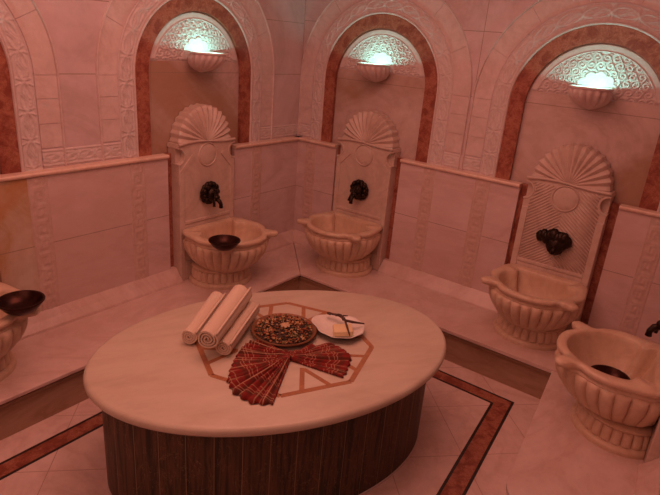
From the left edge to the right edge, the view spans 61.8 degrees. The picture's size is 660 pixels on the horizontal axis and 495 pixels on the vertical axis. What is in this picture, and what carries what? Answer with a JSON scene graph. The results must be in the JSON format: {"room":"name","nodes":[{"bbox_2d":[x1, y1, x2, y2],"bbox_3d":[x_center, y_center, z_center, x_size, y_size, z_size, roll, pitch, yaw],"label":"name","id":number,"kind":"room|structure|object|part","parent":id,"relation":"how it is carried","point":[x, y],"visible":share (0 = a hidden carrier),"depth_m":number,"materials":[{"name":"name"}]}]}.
{"room":"spa","nodes":[
{"label":"spa","id":0,"kind":"room"},
{"bbox_2d":[0,0,304,174],"bbox_3d":[-1.562,-0.592,2.478,0.120,2.560,4.300,19,25,33],"label":"wall","id":1,"kind":"structure","parent":0,"point":[73,26],"depth_m":3.18,"materials":[{"name":"stone"}]},
{"bbox_2d":[0,43,20,173],"bbox_3d":[-1.702,-0.667,2.138,0.023,0.878,0.874,19,25,33],"label":"trim","id":2,"kind":"structure","parent":1,"relation":"attached to","point":[9,150],"depth_m":2.52,"materials":[{"name":"red stone"}]},
{"bbox_2d":[0,178,41,311],"bbox_3d":[-1.541,0.050,2.699,0.060,0.790,0.172,19,25,33],"label":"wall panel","id":3,"kind":"structure","parent":1,"relation":"attached to","point":[18,264],"depth_m":2.65,"materials":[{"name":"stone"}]},
{"bbox_2d":[0,0,42,171],"bbox_3d":[-1.690,-0.713,2.114,0.014,0.982,1.082,19,25,33],"label":"trim","id":4,"kind":"structure","parent":1,"relation":"attached to","point":[10,32],"depth_m":2.53,"materials":[{"name":"stone"}]},
{"bbox_2d":[3,0,66,166],"bbox_3d":[-1.683,-0.811,2.078,0.004,0.990,1.300,19,25,33],"label":"trim","id":5,"kind":"structure","parent":1,"relation":"attached to","point":[32,28],"depth_m":2.58,"materials":[{"name":"stone"}]},
{"bbox_2d":[27,176,60,310],"bbox_3d":[-1.433,0.004,2.777,0.006,0.734,0.100,19,25,33],"label":"trim","id":6,"kind":"structure","parent":1,"relation":"attached to","point":[38,191],"depth_m":2.76,"materials":[{"name":"stone"}]},
{"bbox_2d":[42,142,121,166],"bbox_3d":[-1.268,-0.481,2.848,0.007,0.083,0.427,19,25,33],"label":"trim","id":7,"kind":"structure","parent":1,"relation":"attached to","point":[53,157],"depth_m":2.83,"materials":[{"name":"stone"}]},
{"bbox_2d":[0,153,169,181],"bbox_3d":[-1.252,-0.419,2.855,0.058,0.021,0.981,19,25,33],"label":"trim","id":8,"kind":"structure","parent":1,"relation":"attached to","point":[87,166],"depth_m":2.80,"materials":[{"name":"stone"}]},
{"bbox_2d":[19,266,182,340],"bbox_3d":[-1.291,0.296,3.109,0.108,0.082,1.067,19,25,33],"label":"baseboard","id":9,"kind":"structure","parent":1,"relation":"attached to","point":[49,319],"depth_m":3.08,"materials":[{"name":"stone"}]},
{"bbox_2d":[32,159,170,304],"bbox_3d":[-1.246,-0.067,3.075,0.060,0.790,0.807,19,25,33],"label":"wall panel","id":10,"kind":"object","parent":1,"relation":"attached to","point":[91,214],"depth_m":3.01,"materials":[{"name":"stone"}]},
{"bbox_2d":[129,162,148,280],"bbox_3d":[-1.102,-0.128,3.198,0.006,0.734,0.100,19,25,33],"label":"trim","id":11,"kind":"structure","parent":1,"relation":"attached to","point":[136,170],"depth_m":3.18,"materials":[{"name":"stone"}]},
{"bbox_2d":[95,0,274,161],"bbox_3d":[-0.772,-1.173,3.235,0.004,0.990,1.300,19,25,33],"label":"trim","id":12,"kind":"structure","parent":1,"relation":"attached to","point":[119,10],"depth_m":2.89,"materials":[{"name":"stone"}]},
{"bbox_2d":[117,0,261,158],"bbox_3d":[-0.779,-1.075,3.272,0.014,0.982,1.082,19,25,33],"label":"trim","id":13,"kind":"structure","parent":1,"relation":"attached to","point":[141,11],"depth_m":2.99,"materials":[{"name":"stone"}]},
{"bbox_2d":[133,0,252,156],"bbox_3d":[-0.791,-1.029,3.296,0.023,0.878,0.874,19,25,33],"label":"trim","id":14,"kind":"structure","parent":1,"relation":"attached to","point":[169,10],"depth_m":3.12,"materials":[{"name":"red stone"}]},
{"bbox_2d":[149,12,236,62],"bbox_3d":[-0.780,-1.228,3.225,0.015,0.272,0.674,19,25,33],"label":"trim","id":15,"kind":"structure","parent":1,"relation":"attached to","point":[186,32],"depth_m":3.19,"materials":[{"name":"stone"}]},
{"bbox_2d":[161,145,231,266],"bbox_3d":[-0.853,-0.239,3.591,0.030,0.807,0.534,19,25,33],"label":"trim","id":16,"kind":"structure","parent":1,"relation":"attached to","point":[167,153],"depth_m":3.39,"materials":[{"name":"red stone"}]},
{"bbox_2d":[167,103,235,279],"bbox_3d":[-0.762,-0.342,3.488,0.230,1.085,0.452,19,25,33],"label":"panel","id":17,"kind":"object","parent":1,"relation":"attached to","point":[199,146],"visible":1,"depth_m":3.41,"materials":[{"name":"stone"}]},
{"bbox_3d":[-0.783,-0.212,3.545,0.013,0.800,0.444,19,25,33],"label":"frame","id":18,"kind":"part","parent":17,"relation":"part of","materials":[{"name":"stone"}]},
{"bbox_3d":[-0.745,-0.650,3.377,0.020,0.030,0.446,19,25,33],"label":"moulding","id":19,"kind":"part","parent":17,"relation":"part of","materials":[{"name":"stone"}]},
{"bbox_3d":[-0.731,-0.337,3.464,0.097,0.150,0.148,19,25,33],"label":"mask spout","id":20,"kind":"part","parent":17,"relation":"part of","materials":[{"name":"brown metal"}]},
{"bbox_2d":[188,51,226,72],"bbox_3d":[-0.710,-1.075,3.217,0.211,0.117,0.214,19,25,33],"label":"lamp","id":21,"kind":"object","parent":1,"relation":"attached to","point":[200,61],"visible":1,"depth_m":3.16,"materials":[{"name":"stone"}]},
{"bbox_2d":[250,146,261,222],"bbox_3d":[-0.528,-0.355,3.927,0.006,0.734,0.100,19,25,33],"label":"trim","id":22,"kind":"structure","parent":1,"relation":"attached to","point":[256,150],"depth_m":3.89,"materials":[{"name":"stone"}]},
{"bbox_2d":[232,140,297,233],"bbox_3d":[-0.474,-0.374,4.055,0.060,0.790,0.691,19,25,33],"label":"wall panel","id":23,"kind":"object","parent":1,"relation":"attached to","point":[279,160],"depth_m":4.03,"materials":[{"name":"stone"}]},
{"bbox_2d":[232,136,300,148],"bbox_3d":[-0.428,-0.746,3.902,0.058,0.021,0.691,19,25,33],"label":"trim","id":24,"kind":"structure","parent":1,"relation":"attached to","point":[293,138],"depth_m":3.84,"materials":[{"name":"stone"}]},
{"bbox_2d":[260,124,297,138],"bbox_3d":[-0.364,-0.841,3.997,0.007,0.083,0.404,19,25,33],"label":"trim","id":25,"kind":"structure","parent":1,"relation":"attached to","point":[282,130],"depth_m":3.99,"materials":[{"name":"stone"}]},
{"bbox_2d":[265,229,293,252],"bbox_3d":[-0.480,-0.027,4.140,0.108,0.082,0.734,19,25,33],"label":"baseboard","id":26,"kind":"structure","parent":1,"relation":"attached to","point":[283,239],"depth_m":4.23,"materials":[{"name":"stone"}]},
{"bbox_2d":[0,359,539,494],"bbox_3d":[-0.382,1.075,2.071,3.300,0.080,4.500,19,25,33],"label":"floor","id":27,"kind":"structure","parent":0,"point":[450,415],"depth_m":2.45,"materials":[{"name":"stone"}]},
{"bbox_2d":[0,243,299,440],"bbox_3d":[-1.386,0.601,2.695,0.479,0.210,4.233,19,25,33],"label":"stone bench","id":28,"kind":"object","parent":27,"relation":"on","point":[46,380],"visible":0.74,"depth_m":2.72,"materials":[{"name":"stone"}]},
{"bbox_2d":[0,282,39,381],"bbox_3d":[-1.533,0.423,2.345,0.440,0.346,0.516,19,25,33],"label":"basin","id":29,"kind":"object","parent":28,"relation":"on","point":[12,328],"visible":0.71,"depth_m":2.34,"materials":[{"name":"beige stone"}]},
{"bbox_2d":[0,290,44,315],"bbox_3d":[-1.293,0.241,2.311,0.186,0.053,0.186,19,25,33],"label":"metal bowl","id":30,"kind":"object","parent":29,"relation":"on","point":[21,302],"visible":1,"depth_m":2.34,"materials":[{"name":"brown metal"}]},
{"bbox_3d":[-1.387,0.536,2.675,0.465,0.013,4.233,19,25,33],"label":"moulding","id":31,"kind":"part","parent":28,"relation":"part of","materials":[{"name":"brown stone"}]},
{"bbox_2d":[183,217,277,289],"bbox_3d":[-0.622,0.061,3.503,0.440,0.346,0.516,19,25,33],"label":"basin","id":32,"kind":"object","parent":28,"relation":"on","point":[212,268],"visible":0.95,"depth_m":3.43,"materials":[{"name":"beige stone"}]},
{"bbox_2d":[208,234,240,250],"bbox_3d":[-0.603,-0.020,3.154,0.182,0.052,0.182,19,25,33],"label":"metal bowl","id":33,"kind":"object","parent":32,"relation":"on","point":[223,242],"visible":1,"depth_m":3.19,"materials":[{"name":"black metal"}]},
{"bbox_2d":[0,370,513,494],"bbox_3d":[-0.557,1.092,1.871,1.787,0.001,3.575,19,25,33],"label":"trim","id":34,"kind":"structure","parent":27,"relation":"on","point":[462,474],"depth_m":2.49,"materials":[{"name":"red stone"}]},
{"bbox_2d":[83,290,445,494],"bbox_3d":[-0.222,0.642,2.413,1.549,0.511,1.044,-5,23,-25],"label":"table","id":35,"kind":"object","parent":27,"relation":"on","point":[173,423],"visible":0.88,"depth_m":2.05,"materials":[{"name":"stone"}]},
{"bbox_2d":[182,291,225,343],"bbox_3d":[-0.544,0.299,2.399,0.078,0.071,0.364,7,21,6],"label":"rolled towel","id":36,"kind":"object","parent":35,"relation":"on","point":[191,332],"visible":0.91,"depth_m":2.34,"materials":[{"name":"fabric"}]},
{"bbox_2d":[215,301,259,354],"bbox_3d":[-0.388,0.335,2.335,0.079,0.071,0.354,8,21,8],"label":"rolled towel","id":37,"kind":"object","parent":35,"relation":"on","point":[251,310],"visible":0.98,"depth_m":2.27,"materials":[{"name":"fabric"}]},
{"bbox_2d":[198,285,251,347],"bbox_3d":[-0.432,0.278,2.296,0.096,0.093,0.407,8,21,8],"label":"rolled towel","id":38,"kind":"object","parent":37,"relation":"on","point":[239,296],"visible":1,"depth_m":2.23,"materials":[{"name":"fabric"}]},
{"bbox_2d":[251,313,316,346],"bbox_3d":[-0.199,0.363,2.387,0.284,0.032,0.284,19,25,33],"label":"round tray","id":39,"kind":"object","parent":35,"relation":"on","point":[314,329],"visible":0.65,"depth_m":2.37,"materials":[{"name":"brown wood"}]},
{"bbox_2d":[254,314,312,344],"bbox_3d":[-0.197,0.347,2.382,0.249,0.028,0.254,6,21,4],"label":"dried flowers","id":40,"kind":"object","parent":39,"relation":"on","point":[270,330],"visible":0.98,"depth_m":2.36,"materials":[{"name":"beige plant"}]},
{"bbox_2d":[280,323,289,327],"bbox_3d":[-0.192,0.331,2.376,0.045,0.015,0.045,19,25,33],"label":"rose","id":41,"kind":"object","parent":40,"relation":"on","point":[285,325],"visible":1,"depth_m":2.37,"materials":[{"name":"beige plant"}]},
{"bbox_2d":[226,339,351,404],"bbox_3d":[-0.145,0.463,2.122,0.488,0.035,0.422,3,21,-6],"label":"folded cloth","id":42,"kind":"object","parent":35,"relation":"on","point":[258,370],"visible":1,"depth_m":2.15,"materials":[{"name":"red fabric"}]},
{"bbox_2d":[311,314,363,338],"bbox_3d":[0.034,0.357,2.448,0.244,0.036,0.215,19,25,33],"label":"soap dish","id":43,"kind":"object","parent":35,"relation":"on","point":[324,323],"visible":0.65,"depth_m":2.47,"materials":[{"name":"white ceramic"}]},
{"bbox_2d":[333,324,352,336],"bbox_3d":[0.056,0.359,2.398,0.085,0.033,0.067,2,21,-6],"label":"soap bar","id":44,"kind":"object","parent":43,"relation":"in","point":[339,330],"visible":1,"depth_m":2.38,"materials":[{"name":"beige wax"}]},
{"bbox_2d":[327,312,363,335],"bbox_3d":[0.048,0.328,2.433,0.195,0.015,0.140,19,25,33],"label":"dry twig","id":45,"kind":"object","parent":43,"relation":"on","point":[341,316],"visible":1,"depth_m":2.44,"materials":[{"name":"brown wood"}]},
{"bbox_2d":[293,243,556,398],"bbox_3d":[0.619,0.450,3.533,2.676,0.210,0.479,19,25,33],"label":"stone bench","id":46,"kind":"object","parent":27,"relation":"on","point":[472,341],"visible":0.32,"depth_m":3.25,"materials":[{"name":"stone"}]},
{"bbox_2d":[297,211,381,277],"bbox_3d":[0.048,0.001,3.808,0.523,0.346,0.440,19,25,33],"label":"basin","id":47,"kind":"object","parent":46,"relation":"on","point":[344,243],"visible":1,"depth_m":3.75,"materials":[{"name":"beige stone"}]},
{"bbox_3d":[0.627,0.385,3.515,2.674,0.013,0.465,19,25,33],"label":"moulding","id":48,"kind":"part","parent":46,"relation":"part of","materials":[{"name":"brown stone"}]},
{"bbox_2d":[481,264,587,350],"bbox_3d":[1.112,0.361,3.085,0.523,0.346,0.440,19,25,33],"label":"basin","id":49,"kind":"object","parent":46,"relation":"on","point":[534,307],"visible":0.98,"depth_m":3.04,"materials":[{"name":"beige stone"}]},
{"bbox_2d":[506,371,643,494],"bbox_3d":[1.065,0.939,2.334,0.496,0.210,1.094,16,24,28],"label":"stone bench","id":50,"kind":"object","parent":27,"relation":"on","point":[553,458],"visible":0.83,"depth_m":2.22,"materials":[{"name":"stone"}]},
{"bbox_2d":[554,321,659,459],"bbox_3d":[1.200,0.612,2.440,0.440,0.346,0.516,16,24,28],"label":"basin","id":51,"kind":"object","parent":50,"relation":"on","point":[617,415],"visible":0.99,"depth_m":2.30,"materials":[{"name":"beige stone"}]},
{"bbox_2d":[591,365,630,379],"bbox_3d":[1.238,0.589,2.455,0.172,0.049,0.172,19,25,33],"label":"metal bowl","id":52,"kind":"object","parent":51,"relation":"on","point":[612,371],"visible":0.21,"depth_m":2.50,"materials":[{"name":"orange metal"}]},
{"bbox_2d":[634,458,659,494],"bbox_3d":[1.152,0.925,1.976,0.108,0.082,0.515,16,24,28],"label":"baseboard","id":53,"kind":"structure","parent":50,"relation":"on","point":[647,482],"depth_m":2.10,"materials":[{"name":"stone"}]},
{"bbox_2d":[299,0,659,206],"bbox_3d":[0.904,-0.733,3.390,2.741,2.560,0.120,19,25,33],"label":"wall","id":54,"kind":"structure","parent":0,"point":[626,134],"depth_m":3.14,"materials":[{"name":"stone"}]},
{"bbox_2d":[293,229,313,249],"bbox_3d":[-0.161,-0.057,4.290,0.436,0.082,0.108,19,25,33],"label":"baseboard","id":55,"kind":"structure","parent":54,"relation":"attached to","point":[300,238],"depth_m":4.31,"materials":[{"name":"stone"}]},
{"bbox_2d":[299,124,309,136],"bbox_3d":[-0.191,-0.874,4.124,0.106,0.083,0.007,19,25,33],"label":"trim","id":56,"kind":"structure","parent":54,"relation":"attached to","point":[304,130],"depth_m":4.12,"materials":[{"name":"stone"}]},
{"bbox_2d":[301,142,315,232],"bbox_3d":[-0.167,-0.427,4.194,0.100,0.734,0.006,19,25,33],"label":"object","id":57,"kind":"structure","parent":54,"relation":"attached to","point":[310,155],"depth_m":4.17,"materials":[{"name":"stone"}]},
{"bbox_2d":[293,140,338,230],"bbox_3d":[-0.125,-0.404,4.210,0.393,0.790,0.060,19,25,33],"label":"wall panel","id":58,"kind":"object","parent":54,"relation":"attached to","point":[326,157],"depth_m":4.11,"materials":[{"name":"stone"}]},
{"bbox_2d":[296,136,339,147],"bbox_3d":[-0.105,-0.776,4.053,0.393,0.021,0.058,19,25,33],"label":"trim","id":59,"kind":"structure","parent":54,"relation":"attached to","point":[333,145],"depth_m":4.01,"materials":[{"name":"stone"}]},
{"bbox_2d":[333,110,400,270],"bbox_3d":[0.204,-0.395,3.840,0.452,1.085,0.230,19,25,33],"label":"panel","id":60,"kind":"object","parent":54,"relation":"attached to","point":[366,164],"visible":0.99,"depth_m":3.78,"materials":[{"name":"stone"}]},
{"bbox_3d":[0.181,-0.391,3.808,0.148,0.150,0.097,19,25,33],"label":"mask spout","id":61,"kind":"part","parent":60,"relation":"part of","materials":[{"name":"brown metal"}]},
{"bbox_3d":[0.201,-0.265,3.900,0.444,0.800,0.013,19,25,33],"label":"frame","id":62,"kind":"part","parent":60,"relation":"part of","materials":[{"name":"stone"}]},
{"bbox_3d":[0.234,-0.704,3.732,0.446,0.030,0.020,19,25,33],"label":"moulding","id":63,"kind":"part","parent":60,"relation":"part of","materials":[{"name":"stone"}]},
{"bbox_2d":[338,145,402,258],"bbox_3d":[0.254,-0.289,3.966,0.534,0.807,0.030,19,25,33],"label":"trim","id":64,"kind":"structure","parent":54,"relation":"attached to","point":[339,149],"depth_m":3.81,"materials":[{"name":"red stone"}]},
{"bbox_2d":[356,62,389,81],"bbox_3d":[0.270,-1.129,3.571,0.214,0.117,0.211,19,25,33],"label":"lamp","id":65,"kind":"object","parent":54,"relation":"attached to","point":[375,72],"visible":1,"depth_m":3.51,"materials":[{"name":"stone"}]},
{"bbox_2d":[319,11,439,162],"bbox_3d":[0.321,-1.079,3.671,0.874,0.878,0.023,19,25,33],"label":"trim","id":66,"kind":"structure","parent":54,"relation":"attached to","point":[400,25],"depth_m":3.56,"materials":[{"name":"red stone"}]},
{"bbox_2d":[310,0,452,165],"bbox_3d":[0.319,-1.125,3.645,1.082,0.982,0.014,19,25,33],"label":"trim","id":67,"kind":"structure","parent":54,"relation":"attached to","point":[406,8],"depth_m":3.48,"materials":[{"name":"stone"}]},
{"bbox_2d":[340,29,424,78],"bbox_3d":[0.342,-1.278,3.602,0.674,0.272,0.015,19,25,33],"label":"carved panel","id":68,"kind":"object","parent":54,"relation":"attached to","point":[391,48],"depth_m":3.58,"materials":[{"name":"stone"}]},
{"bbox_2d":[297,0,472,169],"bbox_3d":[0.328,-1.223,3.609,1.300,0.990,0.004,19,25,33],"label":"trim","id":69,"kind":"structure","parent":54,"relation":"attached to","point":[444,18],"depth_m":3.39,"materials":[{"name":"stone"}]},
{"bbox_2d":[410,168,435,271],"bbox_3d":[0.613,-0.162,3.664,0.088,0.734,0.006,19,25,33],"label":"trim","id":70,"kind":"structure","parent":54,"relation":"attached to","point":[429,175],"depth_m":3.65,"materials":[{"name":"stone"}]},
{"bbox_2d":[378,258,498,313],"bbox_3d":[0.723,0.243,3.688,0.886,0.082,0.108,19,25,33],"label":"baseboard","id":71,"kind":"structure","parent":54,"relation":"attached to","point":[471,296],"depth_m":3.66,"materials":[{"name":"stone"}]},
{"bbox_2d":[389,162,521,293],"bbox_3d":[0.777,-0.098,3.597,0.800,0.790,0.060,19,25,33],"label":"wall panel","id":72,"kind":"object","parent":54,"relation":"attached to","point":[452,196],"depth_m":3.54,"materials":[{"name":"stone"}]},
{"bbox_2d":[400,158,522,187],"bbox_3d":[0.796,-0.470,3.440,0.800,0.021,0.058,19,25,33],"label":"trim","id":73,"kind":"structure","parent":54,"relation":"attached to","point":[404,160],"depth_m":3.40,"materials":[{"name":"stone"}]},
{"bbox_2d":[442,152,480,171],"bbox_3d":[0.816,-0.532,3.438,0.246,0.083,0.007,19,25,33],"label":"trim","id":74,"kind":"structure","parent":54,"relation":"attached to","point":[449,159],"depth_m":3.43,"materials":[{"name":"stone"}]},
{"bbox_2d":[457,179,490,287],"bbox_3d":[0.899,-0.065,3.469,0.100,0.734,0.006,19,25,33],"label":"trim","id":75,"kind":"structure","parent":54,"relation":"attached to","point":[481,187],"depth_m":3.46,"materials":[{"name":"stone"}]},
{"bbox_2d":[461,0,659,169],"bbox_3d":[1.391,-0.863,2.885,1.300,0.990,0.004,19,25,33],"label":"trim","id":76,"kind":"structure","parent":54,"relation":"attached to","point":[526,23],"depth_m":3.13,"materials":[{"name":"stone"}]},
{"bbox_2d":[510,143,615,330],"bbox_3d":[1.277,-0.038,3.129,0.452,1.085,0.198,19,25,33],"label":"panel","id":77,"kind":"object","parent":54,"relation":"attached to","point":[570,194],"visible":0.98,"depth_m":3.05,"materials":[{"name":"stone"}]},
{"bbox_3d":[1.247,-0.035,3.092,0.203,0.152,0.077,19,25,33],"label":"spout","id":78,"kind":"part","parent":77,"relation":"part of","materials":[{"name":"brown metal"}]},
{"bbox_3d":[1.260,0.142,3.194,0.444,0.700,0.013,19,25,33],"label":"frame","id":79,"kind":"part","parent":77,"relation":"part of","materials":[{"name":"stone"}]},
{"bbox_3d":[1.298,-0.343,3.008,0.446,0.030,0.020,19,25,33],"label":"moulding","id":80,"kind":"part","parent":77,"relation":"part of","materials":[{"name":"stone"}]},
{"bbox_2d":[506,183,621,323],"bbox_3d":[1.317,0.072,3.242,0.534,0.807,0.030,19,25,33],"label":"trim","id":81,"kind":"structure","parent":54,"relation":"attached to","point":[614,208],"depth_m":3.12,"materials":[{"name":"red stone"}]},
{"bbox_2d":[479,2,659,176],"bbox_3d":[1.382,-0.764,2.921,1.082,0.982,0.014,19,25,33],"label":"trim","id":82,"kind":"structure","parent":54,"relation":"attached to","point":[647,19],"depth_m":2.97,"materials":[{"name":"stone"}]},
{"bbox_2d":[493,21,659,211],"bbox_3d":[1.385,-0.718,2.947,0.874,0.878,0.023,19,25,33],"label":"trim","id":83,"kind":"structure","parent":54,"relation":"attached to","point":[637,41],"depth_m":2.90,"materials":[{"name":"red stone"}]},
{"bbox_2d":[568,85,613,109],"bbox_3d":[1.334,-0.768,2.848,0.214,0.117,0.211,19,25,33],"label":"lamp","id":84,"kind":"object","parent":54,"relation":"attached to","point":[587,97],"visible":1,"depth_m":2.79,"materials":[{"name":"stone"}]},
{"bbox_2d":[531,44,659,105],"bbox_3d":[1.405,-0.917,2.878,0.674,0.272,0.015,19,25,33],"label":"carved panel","id":85,"kind":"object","parent":54,"relation":"attached to","point":[632,78],"depth_m":2.86,"materials":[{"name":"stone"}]},
{"bbox_2d":[588,209,659,343],"bbox_3d":[1.703,0.217,2.966,0.456,0.790,0.060,19,25,33],"label":"wall panel","id":86,"kind":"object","parent":54,"relation":"attached to","point":[630,228],"depth_m":2.98,"materials":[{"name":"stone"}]},
{"bbox_2d":[618,216,659,335],"bbox_3d":[1.664,0.194,2.949,0.092,0.734,0.006,19,25,33],"label":"trim","id":87,"kind":"structure","parent":54,"relation":"attached to","point":[649,257],"depth_m":2.94,"materials":[{"name":"stone"}]},
{"bbox_2d":[619,204,659,217],"bbox_3d":[1.723,-0.156,2.809,0.456,0.021,0.058,19,25,33],"label":"trim","id":88,"kind":"structure","parent":54,"relation":"attached to","point":[625,207],"depth_m":2.87,"materials":[{"name":"stone"}]},
{"bbox_3d":[2.294,-0.489,3.047,0.120,2.560,4.290,16,24,28],"label":"wall","id":89,"kind":"structure","parent":0,"visible":0},
{"bbox_2d":[644,320,659,462],"bbox_3d":[1.408,0.320,2.210,0.230,1.085,0.452,16,24,28],"label":"panel","id":90,"kind":"object","parent":89,"relation":"attached to","point":[653,448],"visible":0.47,"depth_m":2.19,"materials":[{"name":"stone"}]},
{"bbox_3d":[1.408,0.456,2.254,0.013,0.800,0.444,16,24,28],"label":"frame","id":91,"kind":"part","parent":90,"relation":"part of","materials":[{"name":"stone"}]}
]}

